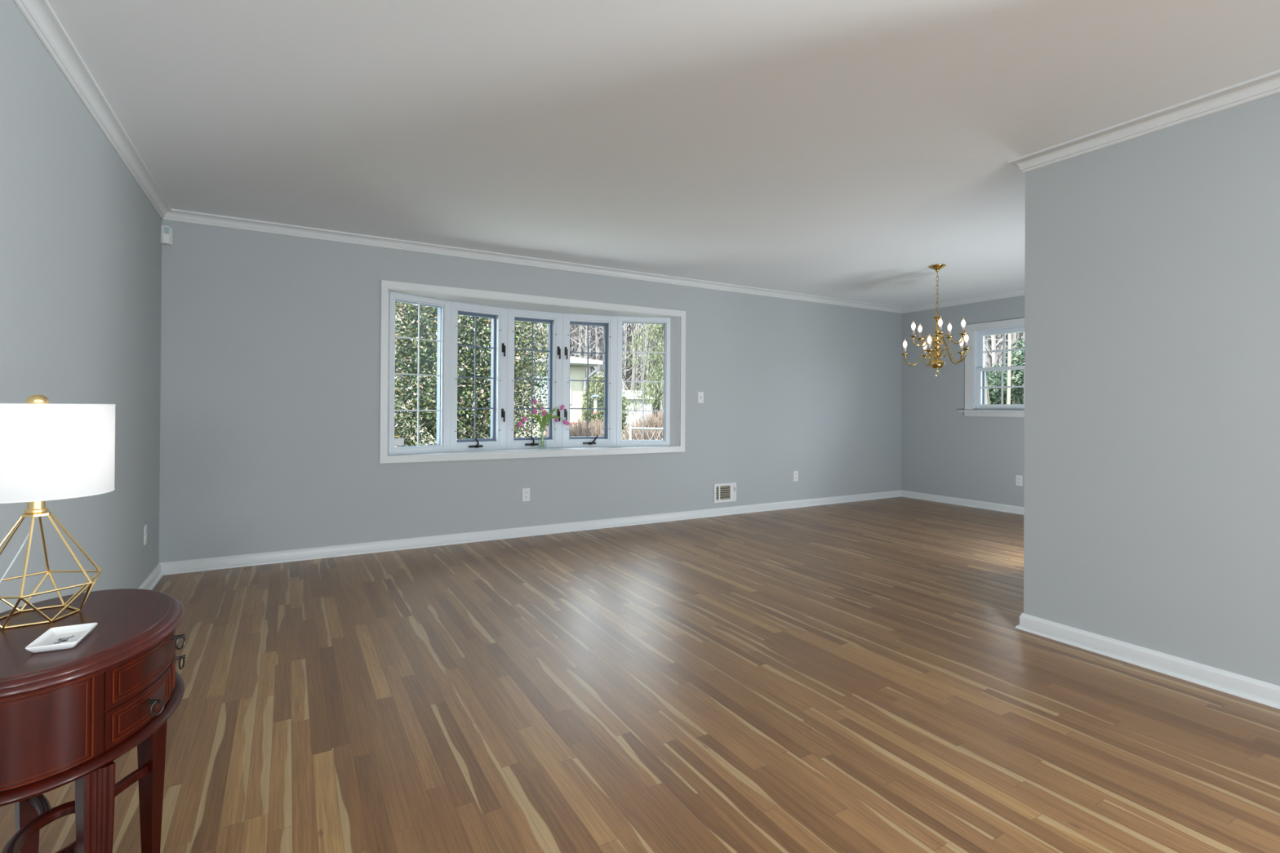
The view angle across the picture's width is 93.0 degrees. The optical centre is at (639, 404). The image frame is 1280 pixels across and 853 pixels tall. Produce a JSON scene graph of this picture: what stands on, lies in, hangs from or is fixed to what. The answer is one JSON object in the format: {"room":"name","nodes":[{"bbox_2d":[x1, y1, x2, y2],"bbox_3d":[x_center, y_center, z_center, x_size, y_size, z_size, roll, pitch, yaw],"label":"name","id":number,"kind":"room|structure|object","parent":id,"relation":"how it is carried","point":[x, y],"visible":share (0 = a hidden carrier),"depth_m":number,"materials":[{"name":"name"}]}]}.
{"room":"living room","nodes":[
{"label":"living room","id":0,"kind":"room"},
{"bbox_2d":[0,0,161,613],"bbox_3d":[-0.792,-0.084,-0.243,0.140,2.440,9.853,0,0,-30],"label":"wall","id":1,"kind":"structure","parent":0,"point":[81,245],"depth_m":2.41,"materials":[{"name":"grey paint"}]},
{"bbox_2d":[12,0,171,219],"bbox_3d":[-0.734,-1.270,-0.129,0.057,0.068,9.713,0,0,-30],"label":"trim","id":2,"kind":"structure","parent":1,"relation":"attached to","point":[39,15],"depth_m":2.44,"materials":[{"name":"white paint"}]},
{"bbox_2d":[143,524,146,545],"bbox_3d":[-2.966,0.782,3.644,0.009,0.115,0.070,0,0,-30],"label":"wall outlet","id":3,"kind":"object","parent":1,"relation":"attached to","point":[145,526],"visible":1,"depth_m":3.63,"materials":[{"name":"white plastic"}]},
{"bbox_2d":[137,563,163,590],"bbox_3d":[-0.761,1.096,-0.145,0.028,0.080,9.713,0,0,-30],"label":"baseboard","id":4,"kind":"structure","parent":1,"relation":"attached to","point":[150,582],"depth_m":3.80,"materials":[{"name":"white paint"}]},
{"bbox_2d":[159,219,902,562],"bbox_3d":[0.062,-0.056,6.027,7.908,2.440,0.140,0,0,-30],"label":"wall","id":5,"kind":"structure","parent":0,"point":[270,399],"depth_m":4.79,"materials":[{"name":"grey paint"}]},
{"bbox_2d":[160,225,173,245],"bbox_3d":[-3.154,-1.128,4.045,0.058,0.120,0.062,0,0,-30],"label":"sensor","id":6,"kind":"object","parent":5,"relation":"attached to","point":[166,234],"visible":1,"depth_m":4.03,"materials":[{"name":"white plastic"}]},
{"bbox_2d":[522,488,529,501],"bbox_3d":[-0.999,0.793,5.326,0.070,0.115,0.009,0,0,-30],"label":"wall outlet","id":7,"kind":"object","parent":5,"relation":"attached to","point":[526,491],"visible":1,"depth_m":5.33,"materials":[{"name":"white plastic"}]},
{"bbox_2d":[159,489,902,575],"bbox_3d":[0.097,1.124,5.950,7.628,0.080,0.028,0,0,-30],"label":"baseboard","id":8,"kind":"structure","parent":5,"relation":"attached to","point":[286,556],"depth_m":5.08,"materials":[{"name":"white paint"}]},
{"bbox_2d":[379,280,685,463],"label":"window","id":9,"kind":"structure","parent":5,"relation":"in","point":[504,308],"depth_m":5.66,"materials":[{"name":"white paint"}]},
{"bbox_2d":[394,438,404,445],"bbox_3d":[-1.969,0.306,4.949,0.022,0.060,0.090,0,0,38],"label":"sensor","id":10,"kind":"object","parent":9,"relation":"attached to","point":[397,442],"visible":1,"depth_m":4.94,"materials":[{"name":"white plastic"}]},
{"bbox_2d":[394,302,441,446],"bbox_3d":[-1.854,-0.248,5.083,0.008,1.197,0.436,0,0,38],"label":"grille","id":11,"kind":"object","parent":9,"relation":"attached to","point":[432,304],"depth_m":5.15,"materials":[{"name":"white plastic"}]},
{"bbox_2d":[457,315,493,439],"bbox_3d":[-1.499,-0.245,5.523,0.364,1.121,0.008,1,0,-42],"label":"grille","id":12,"kind":"object","parent":9,"relation":"attached to","point":[488,317],"depth_m":5.59,"materials":[{"name":"grey paint"}]},
{"bbox_2d":[514,321,550,435],"bbox_3d":[-1.040,-0.241,5.854,0.364,1.121,0.008,0,0,-30],"label":"grille","id":13,"kind":"object","parent":9,"relation":"attached to","point":[531,349],"depth_m":5.87,"materials":[{"name":"grey paint"}]},
{"bbox_2d":[569,324,605,436],"bbox_3d":[-0.524,-0.236,6.088,0.364,1.121,0.008,0,0,-19],"label":"grille","id":14,"kind":"object","parent":9,"relation":"attached to","point":[604,428],"depth_m":6.11,"materials":[{"name":"grey paint"}]},
{"bbox_2d":[622,322,664,439],"bbox_3d":[0.035,-0.233,6.178,0.438,1.197,0.008,0,0,-8],"label":"grille","id":15,"kind":"object","parent":9,"relation":"attached to","point":[643,323],"depth_m":6.18,"materials":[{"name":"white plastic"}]},
{"bbox_3d":[-0.926,0.284,5.757,0.085,0.268,0.085,0,0,-30],"label":"glass vase","id":16,"kind":"object","parent":9,"relation":"on","visible":0},
{"bbox_2d":[517,417,544,446],"bbox_3d":[-1.024,0.251,5.705,0.260,0.298,0.040,0,0,-30],"label":"tulip","id":17,"kind":"object","parent":16,"relation":"in","point":[520,424],"visible":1,"depth_m":5.65,"materials":[{"name":"pink plant"}]},
{"bbox_2d":[521,413,542,445],"bbox_3d":[-1.006,0.241,5.694,0.220,0.319,0.042,0,0,-30],"label":"tulip","id":18,"kind":"object","parent":16,"relation":"in","point":[524,419],"visible":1,"depth_m":5.69,"materials":[{"name":"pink plant"}]},
{"bbox_2d":[532,408,542,442],"bbox_3d":[-0.965,0.221,5.721,0.038,0.360,0.115,0,0,37],"label":"tulip","id":19,"kind":"object","parent":16,"relation":"in","point":[534,411],"visible":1,"depth_m":5.72,"materials":[{"name":"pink plant"}]},
{"bbox_2d":[533,398,547,442],"bbox_3d":[-0.942,0.172,5.742,0.148,0.458,0.038,0,0,-30],"label":"tulip","id":20,"kind":"object","parent":16,"relation":"in","point":[535,401],"visible":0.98,"depth_m":5.73,"materials":[{"name":"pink plant"}]},
{"bbox_2d":[539,406,543,446],"bbox_3d":[-0.933,0.209,5.765,0.028,0.384,0.066,0,0,-30],"label":"tulip","id":21,"kind":"object","parent":16,"relation":"in","point":[540,407],"visible":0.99,"depth_m":5.77,"materials":[{"name":"pink plant"}]},
{"bbox_2d":[542,409,548,444],"bbox_3d":[-0.903,0.226,5.733,0.057,0.350,0.087,0,0,6],"label":"tulip","id":22,"kind":"object","parent":16,"relation":"in","point":[544,412],"visible":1,"depth_m":5.75,"materials":[{"name":"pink plant"}]},
{"bbox_2d":[542,415,558,430],"bbox_3d":[-0.851,0.251,5.760,0.159,0.300,0.050,0,0,-1],"label":"tulip","id":23,"kind":"object","parent":16,"relation":"in","point":[556,420],"visible":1,"depth_m":5.76,"materials":[{"name":"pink plant"}]},
{"bbox_2d":[540,404,564,446],"bbox_3d":[-0.834,0.202,5.804,0.226,0.400,0.043,0,0,-24],"label":"tulip","id":24,"kind":"object","parent":16,"relation":"in","point":[562,407],"visible":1,"depth_m":5.81,"materials":[{"name":"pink plant"}]},
{"bbox_2d":[541,414,568,444],"bbox_3d":[-0.808,0.251,5.810,0.276,0.302,0.045,0,0,-30],"label":"tulip","id":25,"kind":"object","parent":16,"relation":"in","point":[566,422],"visible":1,"depth_m":5.83,"materials":[{"name":"pink plant"}]},
{"bbox_2d":[163,208,902,313],"bbox_3d":[0.119,-1.242,5.946,7.628,0.068,0.057,0,0,-30],"label":"trim","id":26,"kind":"structure","parent":5,"relation":"attached to","point":[175,215],"depth_m":5.09,"materials":[{"name":"white paint"}]},
{"bbox_2d":[697,391,703,403],"bbox_3d":[0.630,-0.071,6.265,0.070,0.115,0.018,0,0,-30],"label":"light switch","id":27,"kind":"object","parent":5,"relation":"attached to","point":[700,394],"visible":1,"depth_m":6.27,"materials":[{"name":"white plastic"}]},
{"bbox_2d":[713,482,736,502],"bbox_3d":[0.903,0.935,6.422,0.294,0.198,0.020,0,0,-30],"label":"air vent","id":28,"kind":"object","parent":5,"relation":"in","point":[722,491],"visible":1,"depth_m":6.42,"materials":[{"name":"white plastic"}]},
{"bbox_2d":[793,471,798,481],"bbox_3d":[1.781,0.820,6.937,0.070,0.115,0.009,0,0,-30],"label":"wall outlet","id":29,"kind":"object","parent":5,"relation":"attached to","point":[795,473],"visible":1,"depth_m":6.93,"materials":[{"name":"white plastic"}]},
{"bbox_2d":[0,496,1279,852],"bbox_3d":[2.545,1.213,1.726,8.028,0.100,10.033,0,0,-30],"label":"floor","id":30,"kind":"structure","parent":0,"point":[857,677],"depth_m":2.27,"materials":[{"name":"brown wood"}]},
{"bbox_2d":[0,588,186,852],"bbox_3d":[-1.205,0.800,1.260,0.418,0.678,0.604,0,0,-28],"label":"side table","id":31,"kind":"object","parent":30,"relation":"on","point":[66,715],"visible":0.97,"depth_m":1.14,"materials":[{"name":"brown wood"}]},
{"bbox_2d":[0,394,115,629],"bbox_3d":[-1.305,0.219,1.312,0.257,0.482,0.257,0,0,-30],"label":"table lamp","id":32,"kind":"object","parent":31,"relation":"on","point":[48,451],"visible":1,"depth_m":1.26,"materials":[{"name":"white fabric"}]},
{"bbox_2d":[25,622,97,653],"bbox_3d":[-1.116,0.453,1.175,0.074,0.015,0.115,0,0,-26],"label":"dish","id":33,"kind":"object","parent":31,"relation":"on","point":[63,637],"visible":1,"depth_m":1.18,"materials":[{"name":"white ceramic"}]},
{"bbox_2d":[47,0,1279,306],"bbox_3d":[2.556,-1.327,1.744,8.028,0.100,10.053,0,0,-30],"label":"ceiling","id":34,"kind":"structure","parent":0,"point":[845,149],"depth_m":2.68,"materials":[{"name":"paint"}]},
{"bbox_2d":[901,263,970,376],"bbox_3d":[2.717,-0.760,5.503,0.588,1.002,0.571,0,0,-30],"label":"chandelier","id":35,"kind":"object","parent":34,"relation":"hanging from","point":[936,363],"visible":1,"depth_m":5.51,"materials":[{"name":"gold metal"}]},
{"bbox_2d":[901,295,1024,506],"bbox_3d":[4.336,-0.028,6.398,0.140,2.440,3.505,0,0,-30],"label":"wall","id":36,"kind":"structure","parent":0,"point":[945,452],"depth_m":7.27,"materials":[{"name":"grey paint"}]},
{"bbox_2d":[901,489,1023,515],"bbox_3d":[4.226,1.151,6.404,0.028,0.080,3.385,0,0,-30],"label":"baseboard","id":37,"kind":"structure","parent":36,"relation":"attached to","point":[957,501],"depth_m":7.12,"materials":[{"name":"white paint"}]},
{"bbox_2d":[902,288,1024,313],"bbox_3d":[4.228,-1.215,6.405,0.057,0.068,3.385,0,0,-30],"label":"trim","id":38,"kind":"structure","parent":36,"relation":"attached to","point":[1018,292],"depth_m":7.10,"materials":[{"name":"white paint"}]},
{"bbox_2d":[958,318,1024,417],"bbox_3d":[4.123,-0.397,6.706,0.195,1.071,1.147,0,0,-30],"label":"window","id":39,"kind":"structure","parent":36,"relation":"in","point":[975,369],"depth_m":7.00,"materials":[{"name":"white paint"}]},
{"bbox_2d":[980,368,1024,404],"bbox_3d":[4.123,-0.191,6.706,0.009,0.382,0.723,0,0,-30],"label":"grille","id":40,"kind":"object","parent":39,"relation":"attached to","point":[1002,386],"depth_m":6.82,"materials":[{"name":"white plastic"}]},
{"bbox_2d":[982,333,1024,366],"bbox_3d":[4.160,-0.609,6.728,0.009,0.374,0.719,0,0,-30],"label":"grille","id":41,"kind":"object","parent":39,"relation":"attached to","point":[1004,350],"depth_m":6.84,"materials":[{"name":"white plastic"}]},
{"bbox_2d":[1015,475,1022,486],"bbox_3d":[4.123,0.830,6.604,0.009,0.115,0.070,0,0,-30],"label":"wall outlet","id":42,"kind":"object","parent":36,"relation":"attached to","point":[1019,479],"visible":1,"depth_m":6.60,"materials":[{"name":"white plastic"}]},
{"bbox_2d":[1023,92,1279,686],"bbox_3d":[4.130,-0.042,3.047,3.578,2.440,2.328,0,0,-30],"label":"wall","id":43,"kind":"structure","parent":0,"point":[1152,493],"depth_m":2.66,"materials":[{"name":"grey paint"}]},
{"bbox_2d":[1008,69,1279,173],"bbox_3d":[4.099,-1.228,3.062,3.635,0.068,2.385,0,0,-30],"label":"trim","id":44,"kind":"structure","parent":43,"relation":"attached to","point":[1266,85],"depth_m":2.66,"materials":[{"name":"white paint"}]},
{"bbox_2d":[1015,613,1279,709],"bbox_3d":[4.104,1.138,3.047,3.606,0.080,2.356,0,0,-30],"label":"baseboard","id":45,"kind":"structure","parent":43,"relation":"attached to","point":[1264,693],"depth_m":2.65,"materials":[{"name":"white paint"}]},
{"label":"outside","id":46,"kind":"structure","parent":0,"visible":0},
{"bbox_3d":[3.873,-3.428,27.561,62.300,9.755,51.800,0,0,-30],"label":"lawn","id":47,"kind":"structure","parent":46,"visible":0},
{"bbox_2d":[394,301,548,446],"bbox_3d":[-2.675,-0.487,8.138,3.455,4.005,2.210,0,0,-12],"label":"bush","id":48,"kind":"object","parent":47,"relation":"on","point":[406,349],"visible":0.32,"depth_m":7.72,"materials":[{"name":"green plant"}]},
{"bbox_2d":[394,340,602,445],"bbox_3d":[-9.414,-0.477,17.140,13.700,3.250,9.900,0,0,-30],"label":"house","id":49,"kind":"structure","parent":47,"relation":"on","point":[577,365],"depth_m":16.28,"materials":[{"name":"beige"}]},
{"bbox_2d":[546,422,577,436],"bbox_3d":[-1.885,0.832,15.751,1.250,0.753,0.104,0,0,-30],"label":"lattice panel","id":50,"kind":"object","parent":47,"relation":"on","point":[570,422],"visible":0.09,"depth_m":15.81,"materials":[{"name":"white paint"}]},
{"bbox_2d":[520,322,604,357],"bbox_3d":[-3.571,-2.260,22.389,5.333,6.688,3.918,0,0,-3],"label":"bare tree","id":51,"kind":"object","parent":47,"relation":"on","point":[540,324],"visible":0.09,"depth_m":21.63,"materials":[{"name":"grey plant"}]},
{"bbox_2d":[537,324,589,352],"bbox_3d":[-5.469,-3.330,29.404,5.897,8.516,4.299,0,0,24],"label":"bare tree","id":52,"kind":"object","parent":47,"relation":"on","point":[573,331],"visible":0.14,"depth_m":29.54,"materials":[{"name":"grey plant"}]},
{"bbox_2d":[591,383,599,421],"bbox_3d":[-0.850,0.391,11.529,0.200,1.596,0.200,0,0,-30],"label":"bird feeder","id":53,"kind":"object","parent":47,"relation":"on","point":[595,411],"visible":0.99,"depth_m":11.51,"materials":[{"name":"white metal"}]},
{"bbox_2d":[569,416,629,439],"bbox_3d":[-0.836,0.720,10.229,1.271,1.019,1.503,0,0,43],"label":"bush","id":54,"kind":"object","parent":47,"relation":"on","point":[595,428],"visible":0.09,"depth_m":10.06,"materials":[{"name":"beige plant"}]},
{"bbox_2d":[580,371,628,434],"bbox_3d":[-0.824,0.216,14.089,1.111,1.999,1.145,0,0,18],"label":"round shrub","id":55,"kind":"object","parent":47,"relation":"on","point":[600,400],"visible":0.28,"depth_m":13.83,"materials":[{"name":"green plant"}]},
{"bbox_2d":[595,323,646,390],"bbox_3d":[0.249,-2.493,27.176,4.617,6.997,4.776,0,0,-18],"label":"bare tree","id":56,"kind":"object","parent":47,"relation":"on","point":[633,370],"visible":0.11,"depth_m":26.84,"materials":[{"name":"grey plant"}]},
{"bbox_2d":[601,426,662,439],"bbox_3d":[1.564,0.851,10.712,4.968,0.980,0.145,0,0,-28],"label":"fence","id":57,"kind":"object","parent":47,"relation":"on","point":[630,428],"visible":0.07,"depth_m":9.86,"materials":[{"name":"white wood"}]},
{"bbox_2d":[622,390,653,428],"bbox_3d":[-0.514,0.205,23.514,1.300,1.500,2.200,0,0,-30],"label":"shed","id":58,"kind":"object","parent":47,"relation":"on","point":[631,418],"visible":0.32,"depth_m":22.63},
{"bbox_2d":[622,408,662,439],"bbox_3d":[0.457,0.638,11.090,2.014,1.205,1.579,0,0,0],"label":"bush","id":59,"kind":"object","parent":47,"relation":"on","point":[652,423],"visible":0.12,"depth_m":10.69,"materials":[{"name":"beige plant"}]},
{"bbox_2d":[622,323,663,417],"bbox_3d":[1.038,-1.931,16.806,3.731,6.301,3.451,0,0,-33],"label":"evergreen tree","id":60,"kind":"object","parent":47,"relation":"on","point":[659,367],"visible":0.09,"depth_m":16.64,"materials":[{"name":"green plant"}]},
{"bbox_2d":[395,303,1022,417],"bbox_3d":[3.155,-6.585,28.945,27.068,15.100,36.302,1,0,-41],"label":"treeline","id":61,"kind":"object","parent":47,"relation":"on","point":[994,342],"visible":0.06,"depth_m":33.86,"materials":[{"name":"plant"}]},
{"bbox_2d":[984,360,986,404],"bbox_3d":[5.757,-3.583,10.907,4.126,8.903,2.115,0,0,31],"label":"bare tree","id":62,"kind":"object","parent":47,"relation":"on","point":[984,361],"visible":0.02,"depth_m":11.07,"materials":[{"name":"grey plant"}]},
{"bbox_2d":[985,373,990,404],"bbox_3d":[5.737,-3.199,10.952,3.714,7.932,2.221,0,0,7],"label":"bare tree","id":63,"kind":"object","parent":47,"relation":"on","point":[988,393],"visible":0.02,"depth_m":11.53,"materials":[{"name":"grey plant"}]},
{"bbox_2d":[985,364,1017,404],"bbox_3d":[7.905,-0.319,12.754,1.847,1.255,1.803,0,0,6],"label":"shrub","id":64,"kind":"object","parent":47,"relation":"on","point":[993,379],"visible":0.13,"depth_m":12.39,"materials":[{"name":"green plant"}]},
{"bbox_2d":[1006,333,1011,404],"bbox_3d":[6.690,-3.069,9.457,2.741,7.888,2.774,0,0,-30],"label":"bare tree","id":65,"kind":"object","parent":47,"relation":"on","point":[1009,353],"visible":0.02,"depth_m":10.25,"materials":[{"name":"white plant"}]},
{"bbox_2d":[1000,336,1024,404],"bbox_3d":[7.388,-0.586,11.184,1.303,1.512,1.336,0,0,33],"label":"shrub","id":66,"kind":"object","parent":47,"relation":"on","point":[1016,375],"visible":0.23,"depth_m":11.15,"materials":[{"name":"green plant"}]},
{"bbox_2d":[1012,333,1017,404],"bbox_3d":[6.549,-3.382,12.531,2.825,8.062,4.347,0,0,-30],"label":"bare tree","id":67,"kind":"object","parent":47,"relation":"on","point":[1014,335],"visible":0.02,"depth_m":11.80,"materials":[{"name":"grey plant"}]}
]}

